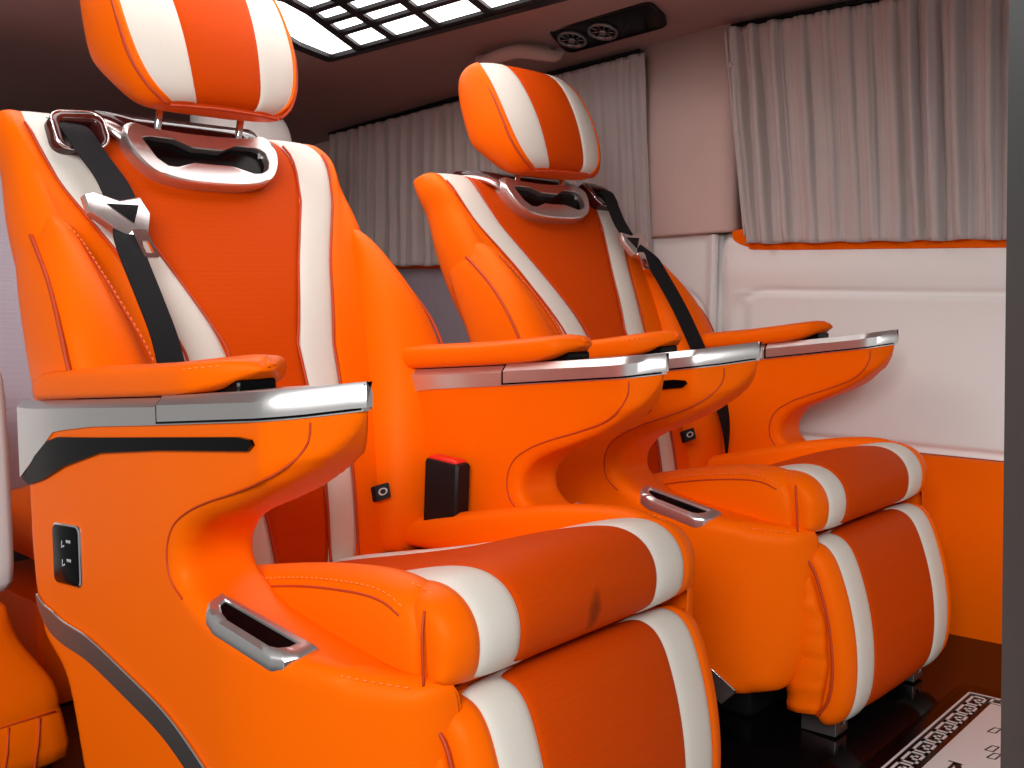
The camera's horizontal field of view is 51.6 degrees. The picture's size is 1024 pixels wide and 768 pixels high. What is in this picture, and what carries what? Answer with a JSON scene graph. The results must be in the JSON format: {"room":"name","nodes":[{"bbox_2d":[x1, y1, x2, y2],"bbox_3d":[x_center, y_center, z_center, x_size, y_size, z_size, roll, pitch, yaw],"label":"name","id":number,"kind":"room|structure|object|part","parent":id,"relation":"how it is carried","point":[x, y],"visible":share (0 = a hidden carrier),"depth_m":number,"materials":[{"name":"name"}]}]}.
{"room":"vehicle interior","nodes":[
{"label":"vehicle interior","id":0,"kind":"room"},
{"bbox_2d":[0,0,878,144],"bbox_3d":[-0.230,-0.720,1.827,3.450,0.334,2.244,6,8,41],"label":"ceiling","id":1,"kind":"structure","parent":0,"point":[47,65],"depth_m":2.60,"materials":[{"name":"fabric"}]},
{"bbox_2d":[275,0,566,61],"bbox_3d":[-0.266,-0.793,1.875,1.206,0.168,1.309,6,8,41],"label":"ceiling light","id":2,"kind":"object","parent":1,"relation":"attached to","point":[325,30],"visible":0.87,"depth_m":2.32,"materials":[{"name":"white plastic"}]},
{"bbox_2d":[475,44,563,63],"bbox_3d":[0.008,-0.828,2.631,0.212,0.082,0.143,6,8,41],"label":"handle","id":3,"kind":"object","parent":1,"relation":"attached to","point":[515,51],"visible":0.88,"depth_m":2.57,"materials":[{"name":"plastic"}]},
{"bbox_3d":[0.013,-0.843,2.636,0.166,0.053,0.076,2,6,19],"label":"handle","id":4,"kind":"part","parent":3,"relation":"part of","materials":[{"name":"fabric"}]},
{"bbox_2d":[550,2,666,52],"bbox_3d":[0.224,-0.847,2.481,0.296,0.090,0.128,5,7,36],"label":"vent panel","id":5,"kind":"object","parent":1,"relation":"attached to","point":[641,18],"visible":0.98,"depth_m":2.47,"materials":[{"name":"black plastic"}]},
{"bbox_2d":[13,551,1001,767],"bbox_3d":[-0.176,0.590,1.881,3.650,0.058,2.300,6,8,41],"label":"floor","id":6,"kind":"structure","parent":0,"point":[774,737],"depth_m":1.78,"materials":[{"name":"black"}]},
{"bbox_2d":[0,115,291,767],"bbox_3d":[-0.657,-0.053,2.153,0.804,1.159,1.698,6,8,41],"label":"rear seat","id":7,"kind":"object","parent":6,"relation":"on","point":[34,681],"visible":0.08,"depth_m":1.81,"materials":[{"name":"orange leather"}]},
{"bbox_3d":[-1.108,-0.070,2.002,0.323,0.757,0.890,6,8,41],"label":"backrest","id":8,"kind":"part","parent":7,"relation":"part of","materials":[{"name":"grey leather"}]},
{"bbox_2d":[11,485,33,559],"bbox_3d":[-0.480,0.235,2.321,0.305,0.189,1.270,6,8,41],"label":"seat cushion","id":9,"kind":"object","parent":7,"relation":"on","point":[20,494],"depth_m":1.82,"materials":[{"name":"orange leather"}]},
{"bbox_2d":[0,0,720,767],"bbox_3d":[-0.238,-0.019,1.473,0.993,1.238,0.680,6,8,41],"label":"chair","id":10,"kind":"object","parent":6,"relation":"on","point":[279,521],"visible":1,"depth_m":1.33,"materials":[{"name":"orange leather"}]},
{"bbox_2d":[52,524,78,585],"bbox_3d":[-0.556,0.214,1.331,0.066,0.079,0.012,6,8,41],"label":"switch","id":11,"kind":"object","parent":10,"relation":"attached to","point":[65,537],"depth_m":1.33,"materials":[{"name":"black plastic"}]},
{"bbox_3d":[-0.554,0.214,1.332,0.072,0.084,0.013,6,8,41],"label":"switch panel","id":12,"kind":"part","parent":10,"relation":"part of","materials":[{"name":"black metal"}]},
{"bbox_3d":[-0.504,-0.192,1.456,0.027,0.040,0.029,6,8,41],"label":"tongue plate","id":13,"kind":"part","parent":10,"relation":"part of","materials":[{"name":"silver metal"}]},
{"bbox_3d":[-0.542,-0.377,1.616,0.049,0.136,0.012,6,8,41],"label":"headrest post","id":14,"kind":"part","parent":10,"relation":"part of","materials":[{"name":"silver metal"}]},
{"bbox_3d":[-0.444,-0.038,1.653,0.378,0.732,0.595,6,8,41],"label":"backrest","id":15,"kind":"part","parent":10,"relation":"part of","materials":[{"name":"orange leather"}]},
{"bbox_3d":[-0.385,0.060,1.232,0.612,0.164,0.107,6,8,41],"label":"armrest trim","id":16,"kind":"part","parent":10,"relation":"part of","materials":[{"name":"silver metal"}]},
{"bbox_3d":[-0.447,-0.388,1.724,0.049,0.136,0.012,6,8,41],"label":"headrest post","id":17,"kind":"part","parent":10,"relation":"part of","materials":[{"name":"silver metal"}]},
{"bbox_3d":[-0.251,0.018,1.109,0.264,0.057,0.113,6,8,41],"label":"touch panel","id":18,"kind":"part","parent":10,"relation":"part of","materials":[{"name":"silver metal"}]},
{"bbox_2d":[333,517,694,684],"bbox_3d":[-0.136,0.268,1.411,0.624,0.217,0.472,6,8,41],"label":"seat cushion","id":19,"kind":"object","parent":10,"relation":"on","point":[430,600],"depth_m":1.19,"materials":[{"name":"orange leather"}]},
{"bbox_3d":[-0.011,0.018,1.655,0.612,0.164,0.107,6,8,41],"label":"armrest trim","id":20,"kind":"part","parent":10,"relation":"part of","materials":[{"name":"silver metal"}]},
{"bbox_3d":[0.123,-0.024,1.533,0.264,0.057,0.113,6,8,41],"label":"touch panel","id":21,"kind":"part","parent":10,"relation":"part of","materials":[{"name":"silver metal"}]},
{"bbox_2d":[413,62,950,736],"bbox_3d":[0.313,-0.054,2.102,1.000,1.211,0.680,6,8,42],"label":"chair","id":22,"kind":"object","parent":6,"relation":"on","point":[821,583],"visible":0.77,"depth_m":1.90,"materials":[{"name":"orange leather"}]},
{"bbox_3d":[0.007,-0.402,2.250,0.039,0.138,0.011,6,8,42],"label":"headrest post","id":23,"kind":"part","parent":22,"relation":"part of","materials":[{"name":"silver metal"}]},
{"bbox_3d":[0.128,-0.085,2.269,0.378,0.732,0.595,0,4,43],"label":"backrest","id":24,"kind":"part","parent":22,"relation":"part of","materials":[{"name":"orange leather"}]},
{"bbox_3d":[0.291,-0.272,2.340,0.027,0.040,0.029,0,4,43],"label":"tongue plate","id":25,"kind":"part","parent":22,"relation":"part of","materials":[{"name":"silver metal"}]},
{"bbox_3d":[0.282,-0.042,1.746,0.264,0.057,0.113,3,6,42],"label":"touch panel","id":26,"kind":"part","parent":22,"relation":"part of","materials":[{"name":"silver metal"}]},
{"bbox_3d":[0.152,0.007,1.870,0.612,0.164,0.107,3,6,42],"label":"armrest trim","id":27,"kind":"part","parent":22,"relation":"part of","materials":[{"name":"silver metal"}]},
{"bbox_3d":[0.535,-0.035,2.286,0.612,0.164,0.107,3,6,42],"label":"armrest trim","id":28,"kind":"part","parent":22,"relation":"part of","materials":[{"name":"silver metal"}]},
{"bbox_3d":[0.665,-0.084,2.162,0.264,0.057,0.113,3,6,42],"label":"touch panel","id":29,"kind":"part","parent":22,"relation":"part of","materials":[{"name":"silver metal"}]},
{"bbox_2d":[770,442,926,531],"bbox_3d":[0.411,0.212,2.039,0.624,0.217,0.472,3,6,42],"label":"seat cushion","id":30,"kind":"object","parent":22,"relation":"on","point":[815,486],"depth_m":1.81,"materials":[{"name":"orange leather"}]},
{"bbox_2d":[859,684,1000,767],"bbox_3d":[0.721,0.645,1.105,0.975,0.004,1.516,6,8,41],"label":"floor mat","id":31,"kind":"object","parent":6,"relation":"on","point":[962,729],"visible":0.94,"depth_m":1.74,"materials":[{"name":"light beige carpet fabric"},{"name":"black patterned fabric border"}]},
{"bbox_2d":[312,24,1005,643],"bbox_3d":[0.503,-0.195,2.578,3.662,1.480,0.152,5,7,36],"label":"wall","id":32,"kind":"structure","parent":0,"point":[940,394],"depth_m":2.31,"materials":[{"name":"fabric"}]},
{"bbox_3d":[-0.321,-0.364,3.135,1.655,0.047,0.042,5,7,36],"label":"trim","id":33,"kind":"part","parent":32,"relation":"part of","materials":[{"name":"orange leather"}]},
{"bbox_3d":[-0.328,-0.153,3.166,1.635,0.385,0.034,5,7,36],"label":"trim","id":34,"kind":"part","parent":32,"relation":"part of","materials":[{"name":"grey leather"}]},
{"bbox_2d":[328,49,651,266],"bbox_3d":[-0.112,-0.586,2.902,1.136,0.529,0.037,5,7,36],"label":"curtain","id":35,"kind":"object","parent":32,"relation":"hanging from","point":[377,165],"visible":0.43,"depth_m":2.97,"materials":[{"name":"grey fabric"}]},
{"bbox_3d":[0.394,-0.129,2.615,0.261,0.471,0.052,5,7,36],"label":"trim","id":36,"kind":"part","parent":32,"relation":"part of","materials":[{"name":"white leather"}]},
{"bbox_3d":[0.423,-0.608,2.546,0.284,0.510,0.072,5,7,36],"label":"trim","id":37,"kind":"part","parent":32,"relation":"part of","materials":[{"name":"fabric"}]},
{"bbox_3d":[1.224,-0.063,2.000,1.801,0.475,0.052,5,7,36],"label":"trim","id":38,"kind":"part","parent":32,"relation":"part of","materials":[{"name":"white leather"}]},
{"bbox_2d":[724,0,1008,243],"bbox_3d":[0.925,-0.549,2.123,1.089,0.523,0.047,5,7,36],"label":"curtain","id":39,"kind":"object","parent":32,"relation":"hanging from","point":[883,120],"visible":0.94,"depth_m":2.24,"materials":[{"name":"grey fabric"}]},
{"bbox_3d":[0.508,-0.573,2.417,0.069,0.466,0.006,5,7,36],"label":"cord","id":40,"kind":"part","parent":39,"relation":"part of","materials":[{"name":"grey fabric"}]},
{"bbox_3d":[1.237,-0.281,1.968,1.772,0.051,0.051,5,7,36],"label":"trim","id":41,"kind":"part","parent":32,"relation":"part of","materials":[{"name":"orange leather"}]},
{"bbox_3d":[1.186,0.368,2.067,1.886,0.393,0.060,5,7,36],"label":"trim","id":42,"kind":"part","parent":32,"relation":"part of","materials":[{"name":"orange leather"}]},
{"bbox_2d":[1000,0,1023,767],"bbox_3d":[0.208,0.021,0.274,0.206,1.412,0.110,6,8,41],"label":"trim","id":43,"kind":"structure","parent":0,"point":[1012,669],"depth_m":0.31,"materials":[{"name":"grey plastic"}]}
]}

